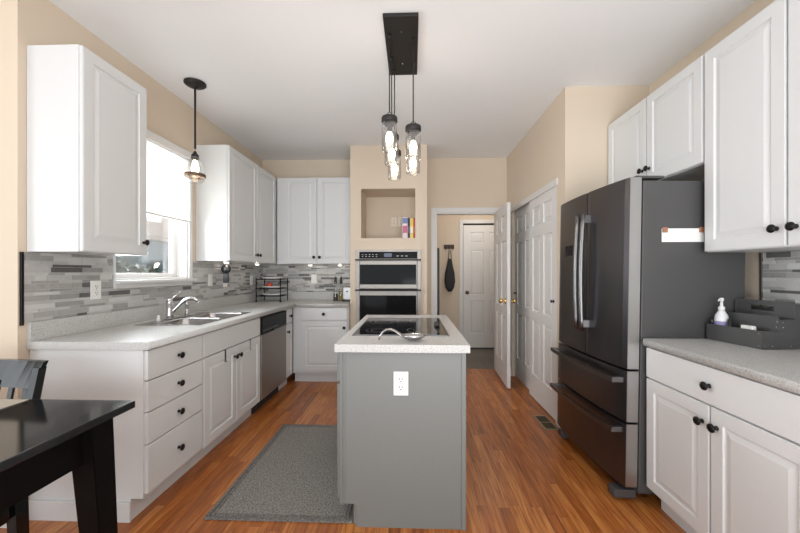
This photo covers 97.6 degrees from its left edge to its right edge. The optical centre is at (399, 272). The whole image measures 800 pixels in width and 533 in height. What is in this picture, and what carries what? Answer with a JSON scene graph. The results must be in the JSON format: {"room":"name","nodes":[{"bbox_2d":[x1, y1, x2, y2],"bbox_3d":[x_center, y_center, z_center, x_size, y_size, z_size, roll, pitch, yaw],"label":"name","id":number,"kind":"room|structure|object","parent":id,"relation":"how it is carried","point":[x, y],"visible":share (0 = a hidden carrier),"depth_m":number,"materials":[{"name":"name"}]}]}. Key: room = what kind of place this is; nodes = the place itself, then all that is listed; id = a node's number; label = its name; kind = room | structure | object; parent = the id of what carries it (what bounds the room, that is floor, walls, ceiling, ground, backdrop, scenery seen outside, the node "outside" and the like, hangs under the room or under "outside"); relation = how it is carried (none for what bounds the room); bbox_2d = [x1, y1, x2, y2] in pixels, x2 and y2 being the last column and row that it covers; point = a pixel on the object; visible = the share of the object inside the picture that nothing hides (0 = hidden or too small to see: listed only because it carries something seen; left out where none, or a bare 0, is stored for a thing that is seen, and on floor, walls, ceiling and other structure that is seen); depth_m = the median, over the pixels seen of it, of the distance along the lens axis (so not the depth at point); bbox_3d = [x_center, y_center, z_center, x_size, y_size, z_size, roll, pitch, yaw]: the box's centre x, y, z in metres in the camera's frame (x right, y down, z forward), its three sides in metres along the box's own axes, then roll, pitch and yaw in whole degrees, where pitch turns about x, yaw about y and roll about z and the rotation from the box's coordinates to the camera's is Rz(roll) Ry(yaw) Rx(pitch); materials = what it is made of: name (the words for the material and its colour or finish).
{"room":"kitchen","nodes":[
{"label":"kitchen","id":0,"kind":"room"},
{"bbox_2d":[0,0,42,499],"bbox_3d":[-2.722,-0.104,1.836,1.630,2.743,0.120,0,0,2],"label":"wall","id":1,"kind":"structure","parent":0,"point":[21,21],"depth_m":1.75,"materials":[{"name":"paint"}]},
{"bbox_2d":[19,0,262,325],"bbox_3d":[-1.921,-0.104,3.183,0.146,2.743,2.852,0,0,2],"label":"wall","id":2,"kind":"structure","parent":0,"point":[51,285],"depth_m":2.31,"materials":[{"name":"paint"}]},
{"bbox_2d":[27,44,149,255],"bbox_3d":[-1.737,-0.634,2.002,0.324,1.054,0.440,0,0,2],"label":"upper cabinet","id":3,"kind":"object","parent":2,"relation":"attached to","point":[87,119],"visible":1,"depth_m":1.79,"materials":[{"name":"white wood"}]},
{"bbox_2d":[90,280,100,299],"bbox_3d":[-1.882,0.107,2.167,0.009,0.115,0.070,0,0,2],"label":"wall outlet","id":4,"kind":"object","parent":2,"relation":"attached to","point":[95,286],"visible":1,"depth_m":2.16,"materials":[{"name":"white plastic"}]},
{"bbox_2d":[24,252,262,321],"bbox_3d":[-1.856,0.074,3.183,0.008,0.358,2.832,0,0,2],"label":"backsplash","id":5,"kind":"structure","parent":2,"relation":"attached to","point":[55,285],"depth_m":2.16,"materials":[{"name":"tile"}]},
{"bbox_2d":[113,214,196,288],"bbox_3d":[-1.916,-0.466,2.718,0.180,1.145,0.831,0,0,2],"label":"window","id":6,"kind":"structure","parent":2,"relation":"in","point":[180,233],"depth_m":3.01,"materials":[{"name":"white wood"}]},
{"bbox_2d":[147,129,192,223],"bbox_3d":[-1.845,-0.739,2.702,0.026,0.612,0.799,0,0,2],"label":"roller shade","id":7,"kind":"object","parent":2,"relation":"attached to","point":[169,193],"visible":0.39,"depth_m":2.79,"materials":[{"name":"white fabric"}]},
{"bbox_2d":[208,274,212,285],"bbox_3d":[-1.839,0.072,3.396,0.009,0.115,0.070,0,0,2],"label":"light switch","id":8,"kind":"object","parent":2,"relation":"attached to","point":[210,276],"visible":1,"depth_m":3.39,"materials":[{"name":"white plastic"}]},
{"bbox_2d":[196,145,276,264],"bbox_3d":[-1.663,-0.623,3.889,0.340,1.076,1.420,0,0,2],"label":"upper cabinet","id":9,"kind":"object","parent":2,"relation":"attached to","point":[236,202],"visible":0.98,"depth_m":3.27,"materials":[{"name":"white wood"}]},
{"bbox_2d":[221,264,230,282],"bbox_3d":[-1.638,0.007,3.294,0.090,0.182,0.028,0,0,2],"label":"gadget","id":10,"kind":"object","parent":9,"relation":"hanging from","point":[225,269],"visible":1,"depth_m":3.28,"materials":[{"name":"black plastic"}]},
{"bbox_2d":[0,349,685,532],"bbox_3d":[-0.649,1.292,1.474,5.800,0.050,9.100,0,0,2],"label":"floor","id":11,"kind":"structure","parent":0,"point":[522,476],"depth_m":2.14,"materials":[{"name":"brown wood"}]},
{"bbox_2d":[0,359,48,532],"bbox_3d":[-1.637,0.818,1.190,0.535,0.896,0.624,0,0,2],"label":"dining chair","id":12,"kind":"object","parent":11,"relation":"on","point":[28,375],"visible":0.47,"depth_m":1.42,"materials":[{"name":"black wood"}]},
{"bbox_2d":[0,399,134,532],"bbox_3d":[-1.733,0.883,0.802,1.380,0.768,1.182,0,0,2],"label":"dining table","id":13,"kind":"object","parent":11,"relation":"on","point":[42,441],"visible":1,"depth_m":1.21,"materials":[{"name":"black wood"}]},
{"bbox_2d":[0,399,28,408],"bbox_3d":[-1.719,0.497,1.210,0.520,0.002,0.338,0,0,2],"label":"placemat","id":14,"kind":"object","parent":13,"relation":"on","point":[4,403],"visible":1,"depth_m":1.34,"materials":[{"name":"beige fabric"}]},
{"bbox_2d":[29,335,202,522],"bbox_3d":[-1.573,0.830,2.026,0.650,0.874,0.495,0,0,2],"label":"base cabinet","id":15,"kind":"object","parent":11,"relation":"on","point":[156,440],"visible":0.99,"depth_m":1.80,"materials":[{"name":"white wood"}]},
{"bbox_2d":[27,292,349,349],"bbox_3d":[-1.236,0.323,3.176,1.246,0.137,2.817,0,0,2],"label":"countertop","id":16,"kind":"structure","parent":15,"relation":"on","point":[113,330],"depth_m":2.21,"materials":[{"name":"white stone"}]},
{"bbox_2d":[156,291,199,320],"bbox_3d":[-1.646,0.245,2.678,0.215,0.206,0.363,0,0,2],"label":"faucet","id":17,"kind":"object","parent":16,"relation":"on","point":[170,309],"visible":1,"depth_m":2.64,"materials":[{"name":"silver metal"}]},
{"bbox_2d":[136,312,250,325],"bbox_3d":[-1.546,0.438,2.716,0.436,0.178,0.776,0,0,2],"label":"sink","id":18,"kind":"object","parent":16,"relation":"in","point":[201,318],"visible":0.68,"depth_m":2.69,"materials":[{"name":"metal"}]},
{"bbox_2d":[154,318,221,323],"bbox_3d":[-1.522,0.438,2.532,0.334,0.178,0.349,0,0,2],"label":"basin","id":19,"kind":"object","parent":18,"relation":"in","point":[177,320],"depth_m":2.68,"materials":[{"name":"metal"}]},
{"bbox_2d":[189,312,242,317],"bbox_3d":[-1.510,0.438,2.897,0.334,0.178,0.349,0,0,2],"label":"basin","id":20,"kind":"object","parent":18,"relation":"in","point":[208,314],"depth_m":3.05,"materials":[{"name":"metal"}]},
{"bbox_2d":[255,278,287,301],"bbox_3d":[-1.572,0.210,4.304,0.321,0.286,0.260,0,0,2],"label":"tiered stand","id":21,"kind":"object","parent":16,"relation":"on","point":[280,279],"visible":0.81,"depth_m":4.19,"materials":[{"name":"black metal"}]},
{"bbox_2d":[261,293,282,294],"bbox_3d":[-1.572,0.266,4.308,0.265,0.021,0.212,0,0,2],"label":"oval dish","id":22,"kind":"object","parent":21,"relation":"on","point":[261,293],"visible":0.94,"depth_m":4.26,"materials":[{"name":"white ceramic"}]},
{"bbox_2d":[262,277,282,278],"bbox_3d":[-1.572,0.066,4.308,0.265,0.021,0.212,0,0,2],"label":"oval dish","id":23,"kind":"object","parent":21,"relation":"on","point":[262,277],"visible":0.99,"depth_m":4.23,"materials":[{"name":"white ceramic"}]},
{"bbox_2d":[262,286,282,287],"bbox_3d":[-1.572,0.175,4.308,0.265,0.021,0.212,0,0,2],"label":"oval dish","id":24,"kind":"object","parent":21,"relation":"on","point":[262,286],"visible":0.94,"depth_m":4.22,"materials":[{"name":"white ceramic"}]},
{"bbox_2d":[333,276,337,300],"bbox_3d":[-0.803,0.200,4.361,0.060,0.304,0.060,0,0,2],"label":"cruet","id":25,"kind":"object","parent":16,"relation":"on","point":[335,296],"visible":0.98,"depth_m":4.34,"materials":[{"name":"clear glass"}]},
{"bbox_2d":[339,276,341,300],"bbox_3d":[-0.733,0.200,4.358,0.060,0.304,0.060,0,0,2],"label":"cruet","id":26,"kind":"object","parent":16,"relation":"on","point":[340,292],"visible":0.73,"depth_m":4.34,"materials":[{"name":"green glass"}]},
{"bbox_2d":[342,286,349,301],"bbox_3d":[-0.639,0.261,4.345,0.122,0.182,0.230,0,0,2],"label":"toaster","id":27,"kind":"object","parent":16,"relation":"on","point":[345,290],"visible":0.66,"depth_m":4.25,"materials":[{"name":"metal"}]},
{"bbox_2d":[190,318,259,467],"bbox_3d":[-1.550,0.830,2.701,0.650,0.874,0.853,0,0,2],"label":"base cabinet","id":28,"kind":"object","parent":11,"relation":"on","point":[231,388],"visible":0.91,"depth_m":2.58,"materials":[{"name":"white wood"}]},
{"bbox_2d":[251,310,286,413],"bbox_3d":[-1.504,0.834,3.441,0.590,0.866,0.616,0,0,2],"label":"dishwasher","id":29,"kind":"object","parent":11,"relation":"on","point":[272,335],"visible":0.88,"depth_m":3.37,"materials":[{"name":"metal"}]},
{"bbox_2d":[203,424,353,523],"bbox_3d":[-0.604,1.262,2.335,0.770,0.008,1.115,0,0,2],"label":"rug","id":30,"kind":"object","parent":11,"relation":"on","point":[293,478],"visible":0.76,"depth_m":2.08,"materials":[{"name":"grey carpet"}]},
{"bbox_2d":[278,308,292,390],"bbox_3d":[-1.508,0.830,3.883,0.650,0.874,0.255,0,0,2],"label":"base cabinet","id":31,"kind":"object","parent":11,"relation":"on","point":[289,311],"visible":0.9,"depth_m":3.84,"materials":[{"name":"white wood"}]},
{"bbox_2d":[293,307,349,381],"bbox_3d":[-0.898,0.830,4.265,0.643,0.874,0.614,0,0,2],"label":"base cabinet","id":32,"kind":"object","parent":11,"relation":"on","point":[316,330],"visible":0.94,"depth_m":3.99,"materials":[{"name":"white wood"}]},
{"bbox_2d":[337,352,465,529],"bbox_3d":[0.007,0.830,2.308,0.676,0.874,1.156,0,0,2],"label":"base cabinet","id":33,"kind":"object","parent":11,"relation":"on","point":[401,460],"visible":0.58,"depth_m":1.74,"materials":[{"name":"grey paint"}]},
{"bbox_2d":[394,371,407,395],"bbox_3d":[0.005,0.549,1.732,0.073,0.118,0.009,0,0,2],"label":"wall outlet","id":34,"kind":"object","parent":33,"relation":"attached to","point":[400,378],"visible":1,"depth_m":1.73,"materials":[{"name":"white plastic"}]},
{"bbox_2d":[398,377,403,382],"bbox_3d":[0.004,0.529,1.729,0.033,0.029,0.003,0,0,2],"label":"receptacle","id":35,"kind":"object","parent":34,"relation":"attached to","point":[400,379],"depth_m":1.73,"materials":[{"name":"white plastic"}]},
{"bbox_2d":[398,385,403,390],"bbox_3d":[0.004,0.569,1.729,0.033,0.029,0.003,0,0,2],"label":"receptacle","id":36,"kind":"object","parent":34,"relation":"attached to","point":[400,387],"depth_m":1.73,"materials":[{"name":"white plastic"}]},
{"bbox_2d":[334,315,469,352],"bbox_3d":[0.030,0.372,2.312,0.663,0.038,1.207,0,0,2],"label":"countertop","id":37,"kind":"structure","parent":33,"relation":"on","point":[455,342],"depth_m":1.77,"materials":[{"name":"white stone"}]},
{"bbox_2d":[352,318,448,335],"bbox_3d":[0.016,0.340,2.316,0.540,0.025,0.740,0,0,2],"label":"cooktop","id":38,"kind":"object","parent":37,"relation":"in","point":[371,326],"visible":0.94,"depth_m":2.22,"materials":[{"name":"black glass"}]},
{"bbox_2d":[378,328,425,340],"bbox_3d":[0.011,0.317,1.801,0.250,0.063,0.092,0,0,2],"label":"spoon rest","id":39,"kind":"object","parent":37,"relation":"on","point":[409,336],"visible":1,"depth_m":1.79,"materials":[{"name":"metal"}]},
{"bbox_2d":[402,333,425,340],"bbox_3d":[0.071,0.334,1.799,0.131,0.030,0.092,0,0,2],"label":"bowl","id":40,"kind":"object","parent":39,"relation":"attached to","point":[409,336],"depth_m":1.78,"materials":[{"name":"metal"}]},
{"bbox_2d":[437,248,438,314],"bbox_3d":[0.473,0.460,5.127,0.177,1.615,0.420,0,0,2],"label":"freezer","id":41,"kind":"object","parent":11,"relation":"on","point":[437,248],"visible":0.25,"depth_m":4.92,"materials":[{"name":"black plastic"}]},
{"bbox_2d":[533,415,557,429],"bbox_3d":[1.228,1.264,2.954,0.112,0.006,0.280,0,0,2],"label":"floor vent","id":42,"kind":"object","parent":11,"relation":"in","point":[545,422],"visible":0.88,"depth_m":2.95,"materials":[{"name":"beige metal"}]},
{"bbox_2d":[550,176,744,497],"bbox_3d":[1.498,0.361,2.290,0.724,1.776,0.807,1,0,2],"label":"refrigerator","id":43,"kind":"object","parent":11,"relation":"on","point":[621,285],"visible":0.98,"depth_m":1.92,"materials":[{"name":"grey metal"}]},
{"bbox_2d":[662,228,703,241],"bbox_3d":[1.522,-0.202,1.884,0.221,0.073,0.002,0,0,2],"label":"note card","id":44,"kind":"object","parent":43,"relation":"attached to","point":[673,234],"visible":1,"depth_m":1.88,"materials":[{"name":"white paper"}]},
{"bbox_2d":[662,227,667,231],"bbox_3d":[1.427,-0.231,1.883,0.026,0.029,0.006,0,0,2],"label":"magnet","id":45,"kind":"object","parent":44,"relation":"attached to","point":[664,229],"visible":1,"depth_m":1.88},
{"bbox_2d":[699,227,704,231],"bbox_3d":[1.620,-0.231,1.877,0.026,0.029,0.006,0,0,2],"label":"magnet","id":46,"kind":"object","parent":44,"relation":"attached to","point":[701,229],"visible":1,"depth_m":1.87},
{"bbox_2d":[632,181,744,493],"bbox_3d":[1.589,0.354,2.288,0.543,1.698,0.805,1,0,2],"label":"panel","id":47,"kind":"object","parent":43,"relation":"attached to","point":[681,285],"depth_m":1.89,"materials":[{"name":"grey metal"}]},
{"bbox_2d":[646,347,799,532],"bbox_3d":[1.593,0.830,1.463,0.644,0.874,0.815,0,0,2],"label":"base cabinet","id":48,"kind":"object","parent":11,"relation":"on","point":[723,447],"visible":0.99,"depth_m":1.42,"materials":[{"name":"white wood"}]},
{"bbox_3d":[1.564,0.830,0.645,0.645,0.874,0.818,0,0,2],"label":"base cabinet","id":49,"kind":"object","parent":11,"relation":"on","visible":0},
{"bbox_2d":[643,338,799,394],"bbox_3d":[1.587,0.323,1.049,0.630,0.137,1.648,0,0,2],"label":"countertop","id":50,"kind":"structure","parent":49,"relation":"on","point":[779,368],"depth_m":1.47,"materials":[{"name":"white stone"}]},
{"bbox_2d":[706,298,799,348],"bbox_3d":[1.753,0.244,1.737,0.220,0.215,0.276,0,0,-5],"label":"desk tray","id":51,"kind":"object","parent":50,"relation":"on","point":[778,326],"visible":0.88,"depth_m":1.67,"materials":[{"name":"grey plastic"}]},
{"bbox_2d":[714,298,728,325],"bbox_3d":[1.670,0.238,1.818,0.059,0.216,0.059,0,0,2],"label":"soap bottle","id":52,"kind":"object","parent":51,"relation":"in","point":[721,317],"visible":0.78,"depth_m":1.80,"materials":[{"name":"white plastic"}]},
{"bbox_2d":[727,319,732,326],"bbox_3d":[1.667,0.290,1.768,0.027,0.112,0.027,0,0,2],"label":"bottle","id":53,"kind":"object","parent":51,"relation":"in","point":[730,323],"visible":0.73,"depth_m":1.76,"materials":[{"name":"black plastic"}]},
{"bbox_2d":[741,325,755,329],"bbox_3d":[1.681,0.300,1.689,0.024,0.092,0.060,0,0,2],"label":"block","id":54,"kind":"object","parent":51,"relation":"in","point":[750,327],"visible":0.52,"depth_m":1.68,"materials":[{"name":"white plastic"}]},
{"bbox_2d":[706,338,799,348],"bbox_3d":[1.751,0.349,1.737,0.213,0.005,0.276,0,0,-5],"label":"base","id":55,"kind":"object","parent":51,"relation":"attached to","point":[743,343],"depth_m":1.62,"materials":[{"name":"grey plastic"}]},
{"bbox_2d":[262,158,506,368],"bbox_3d":[-0.222,-0.104,4.597,3.435,2.743,0.108,0,0,2],"label":"wall","id":56,"kind":"structure","parent":0,"point":[451,182],"depth_m":4.53,"materials":[{"name":"paint"}]},
{"bbox_2d":[263,265,349,291],"bbox_3d":[-1.181,0.074,4.580,1.238,0.357,0.008,0,0,2],"label":"tile backsplash","id":57,"kind":"structure","parent":56,"relation":"attached to","point":[299,276],"depth_m":4.58,"materials":[{"name":"tile"}]},
{"bbox_2d":[277,177,349,265],"bbox_3d":[-1.038,-0.623,4.405,0.933,1.076,0.344,0,0,2],"label":"upper cabinet","id":58,"kind":"object","parent":56,"relation":"attached to","point":[313,214],"visible":0.95,"depth_m":4.27,"materials":[{"name":"white wood"}]},
{"bbox_2d":[311,274,316,282],"bbox_3d":[-1.124,0.082,4.569,0.070,0.115,0.009,0,0,2],"label":"wall outlet","id":59,"kind":"object","parent":56,"relation":"attached to","point":[313,276],"visible":1,"depth_m":4.57,"materials":[{"name":"white plastic"}]},
{"bbox_2d":[431,207,500,368],"bbox_3d":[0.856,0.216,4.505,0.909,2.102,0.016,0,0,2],"label":"trim","id":60,"kind":"structure","parent":56,"relation":"attached to","point":[434,211],"depth_m":4.51,"materials":[{"name":"white wood"}]},
{"bbox_2d":[495,202,515,387],"bbox_3d":[1.194,0.246,4.146,0.177,2.018,0.710,0,0,2],"label":"door","id":61,"kind":"structure","parent":56,"relation":"in","point":[502,216],"depth_m":4.04,"materials":[{"name":"white wood"}]},
{"bbox_2d":[350,145,426,329],"bbox_3d":[-0.126,-0.104,4.302,0.892,2.743,0.490,0,0,2],"label":"wall","id":62,"kind":"structure","parent":0,"point":[378,195],"depth_m":4.07,"materials":[{"name":"paint"}]},
{"bbox_2d":[355,250,420,323],"bbox_3d":[-0.129,0.390,4.243,0.756,1.305,0.528,0,0,2],"label":"wall oven","id":63,"kind":"object","parent":62,"relation":"in","point":[388,282],"visible":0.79,"depth_m":4.02,"materials":[{"name":"metal"}]},
{"bbox_2d":[391,218,396,226],"bbox_3d":[-0.077,-0.651,4.511,0.070,0.115,0.009,0,0,2],"label":"wall outlet","id":64,"kind":"object","parent":62,"relation":"attached to","point":[393,220],"visible":1,"depth_m":4.51,"materials":[{"name":"beige plastic"}]},
{"bbox_2d":[398,218,402,226],"bbox_3d":[0.013,-0.651,4.508,0.070,0.115,0.009,0,0,2],"label":"wall outlet","id":65,"kind":"object","parent":62,"relation":"attached to","point":[400,220],"visible":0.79,"depth_m":4.51,"materials":[{"name":"beige plastic"}]},
{"bbox_2d":[403,217,407,237],"bbox_3d":[0.062,-0.524,4.172,0.058,0.245,0.195,0,0,2],"label":"book","id":66,"kind":"object","parent":62,"relation":"in","point":[405,219],"visible":0.94,"depth_m":4.07,"materials":[{"name":"multicoloured paper"}]},
{"bbox_2d":[408,218,409,237],"bbox_3d":[0.106,-0.519,4.175,0.024,0.235,0.205,0,0,2],"label":"book","id":67,"kind":"object","parent":62,"relation":"in","point":[408,218],"visible":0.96,"depth_m":4.07,"materials":[{"name":"blue paper"}]},
{"bbox_2d":[410,218,412,237],"bbox_3d":[0.139,-0.516,4.169,0.035,0.228,0.195,0,0,2],"label":"book","id":68,"kind":"object","parent":62,"relation":"in","point":[411,219],"visible":0.95,"depth_m":4.07,"materials":[{"name":"yellow paper"}]},
{"bbox_2d":[413,218,414,237],"bbox_3d":[0.169,-0.520,4.173,0.019,0.236,0.205,0,0,2],"label":"book","id":69,"kind":"object","parent":62,"relation":"in","point":[413,218],"visible":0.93,"depth_m":4.07,"materials":[{"name":"orange paper"}]},
{"bbox_2d":[49,0,755,159],"bbox_3d":[-0.773,-1.506,0.797,5.600,0.060,7.740,0,0,2],"label":"ceiling","id":70,"kind":"structure","parent":0,"point":[284,79],"depth_m":2.38,"materials":[{"name":"paint"}]},
{"bbox_2d":[183,77,206,179],"bbox_3d":[-1.594,-1.087,2.722,0.156,0.777,0.156,0,0,2],"label":"pendant light","id":71,"kind":"object","parent":70,"relation":"hanging from","point":[196,84],"visible":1,"depth_m":2.71,"materials":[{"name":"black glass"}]},
{"bbox_2d":[381,12,420,173],"bbox_3d":[0.013,-1.071,2.281,0.243,0.810,0.590,0,0,2],"label":"pendant","id":72,"kind":"object","parent":70,"relation":"hanging from","point":[400,29],"visible":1,"depth_m":2.17,"materials":[{"name":"black metal"}]},
{"bbox_2d":[437,215,493,330],"bbox_3d":[1.357,-0.104,5.906,2.100,2.743,0.100,0,0,2],"label":"wall","id":73,"kind":"structure","parent":0,"point":[447,225],"depth_m":5.87,"materials":[{"name":"paint"}]},
{"bbox_2d":[444,245,453,249],"bbox_3d":[0.820,-0.418,5.840,0.170,0.099,0.065,0,0,2],"label":"coat rack","id":74,"kind":"object","parent":73,"relation":"attached to","point":[449,247],"visible":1,"depth_m":5.86,"materials":[{"name":"brown wood"}]},
{"bbox_2d":[444,251,454,291],"bbox_3d":[0.829,-0.025,5.823,0.178,0.684,0.070,0,0,2],"label":"hanging bag","id":75,"kind":"object","parent":74,"relation":"hanging from","point":[449,280],"visible":1,"depth_m":5.80,"materials":[{"name":"fabric"}]},
{"bbox_2d":[459,220,493,335],"bbox_3d":[1.440,0.191,5.845,0.894,2.152,0.016,0,0,2],"label":"trim","id":76,"kind":"structure","parent":73,"relation":"attached to","point":[461,222],"depth_m":5.85,"materials":[{"name":"white wood"}]},
{"bbox_2d":[463,225,493,347],"bbox_3d":[1.439,0.231,5.801,0.764,2.037,0.094,0,0,2],"label":"door","id":77,"kind":"structure","parent":73,"relation":"in","point":[478,240],"depth_m":5.84,"materials":[{"name":"white wood"}]},
{"bbox_2d":[463,223,493,224],"bbox_3d":[1.440,-0.808,5.847,0.770,0.030,0.011,0,0,2],"label":"trim","id":78,"kind":"structure","parent":73,"relation":"attached to","point":[463,223],"depth_m":5.84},
{"bbox_2d":[507,85,648,411],"bbox_3d":[1.724,-0.104,3.673,0.762,2.743,1.818,0,0,2],"label":"wall","id":79,"kind":"structure","parent":0,"point":[568,143],"depth_m":2.78,"materials":[{"name":"paint"}]},
{"bbox_2d":[514,202,528,388],"bbox_3d":[1.395,0.248,3.934,0.062,2.013,0.700,0,0,2],"label":"door","id":80,"kind":"structure","parent":79,"relation":"in","point":[521,292],"depth_m":4.00,"materials":[{"name":"white wood"}]},
{"bbox_2d":[510,178,557,212],"bbox_3d":[1.334,-0.760,3.608,0.012,0.055,1.385,0,0,2],"label":"trim","id":81,"kind":"structure","parent":79,"relation":"attached to","point":[554,182],"depth_m":3.38,"materials":[{"name":"white wood"}]},
{"bbox_2d":[529,185,556,419],"bbox_3d":[1.334,0.248,3.288,0.062,2.013,0.695,0,0,2],"label":"door","id":82,"kind":"structure","parent":79,"relation":"in","point":[542,209],"depth_m":3.25,"materials":[{"name":"white wood"}]},
{"bbox_2d":[555,412,560,427],"bbox_3d":[1.307,1.217,2.856,0.014,0.100,0.156,0,0,2],"label":"baseboard","id":83,"kind":"structure","parent":79,"relation":"attached to","point":[556,423],"depth_m":2.91,"materials":[{"name":"white wood"}]},
{"bbox_2d":[649,0,799,306],"bbox_3d":[1.908,-0.104,-0.206,0.122,2.743,5.922,0,0,2],"label":"wall","id":84,"kind":"structure","parent":0,"point":[771,276],"depth_m":1.87,"materials":[{"name":"paint"}]},
{"bbox_2d":[608,55,704,184],"bbox_3d":[1.768,-0.872,2.304,0.354,0.578,0.907,0,0,2],"label":"upper cabinet","id":85,"kind":"object","parent":84,"relation":"attached to","point":[663,134],"visible":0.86,"depth_m":2.14,"materials":[{"name":"white wood"}]},
{"bbox_2d":[705,0,799,251],"bbox_3d":[1.737,-0.634,1.437,0.354,1.054,0.823,0,0,2],"label":"upper cabinet","id":86,"kind":"object","parent":84,"relation":"attached to","point":[752,76],"visible":1,"depth_m":1.58,"materials":[{"name":"white wood"}]},
{"bbox_2d":[762,251,799,306],"bbox_3d":[1.899,0.074,1.047,0.008,0.358,1.625,0,0,2],"label":"backsplash","id":87,"kind":"structure","parent":84,"relation":"attached to","point":[781,270],"depth_m":1.76,"materials":[{"name":"tile"}]},
{"label":"outside","id":88,"kind":"structure","parent":0,"visible":0},
{"bbox_3d":[-16.505,1.817,11.585,26.200,0.100,38.000,0,0,2],"label":"ground","id":89,"kind":"structure","parent":88,"visible":0},
{"bbox_2d":[116,259,137,272],"bbox_3d":[-4.415,0.753,5.143,1.161,2.029,1.461,0,0,2],"label":"shrub","id":90,"kind":"object","parent":89,"relation":"on","point":[123,263],"visible":0.02,"depth_m":5.32,"materials":[{"name":"green plant"}]},
{"bbox_2d":[116,214,168,272],"bbox_3d":[-12.090,-1.083,11.930,8.000,5.700,18.000,0,0,2],"label":"neighbor house","id":91,"kind":"structure","parent":89,"relation":"on","point":[157,227],"depth_m":12.21,"materials":[{"name":"white"}]},
{"bbox_2d":[122,263,168,272],"bbox_3d":[-4.963,0.791,6.798,1.384,1.952,1.703,0,0,2],"label":"shrub","id":92,"kind":"object","parent":89,"relation":"on","point":[138,269],"visible":0.03,"depth_m":6.91,"materials":[{"name":"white plant"}]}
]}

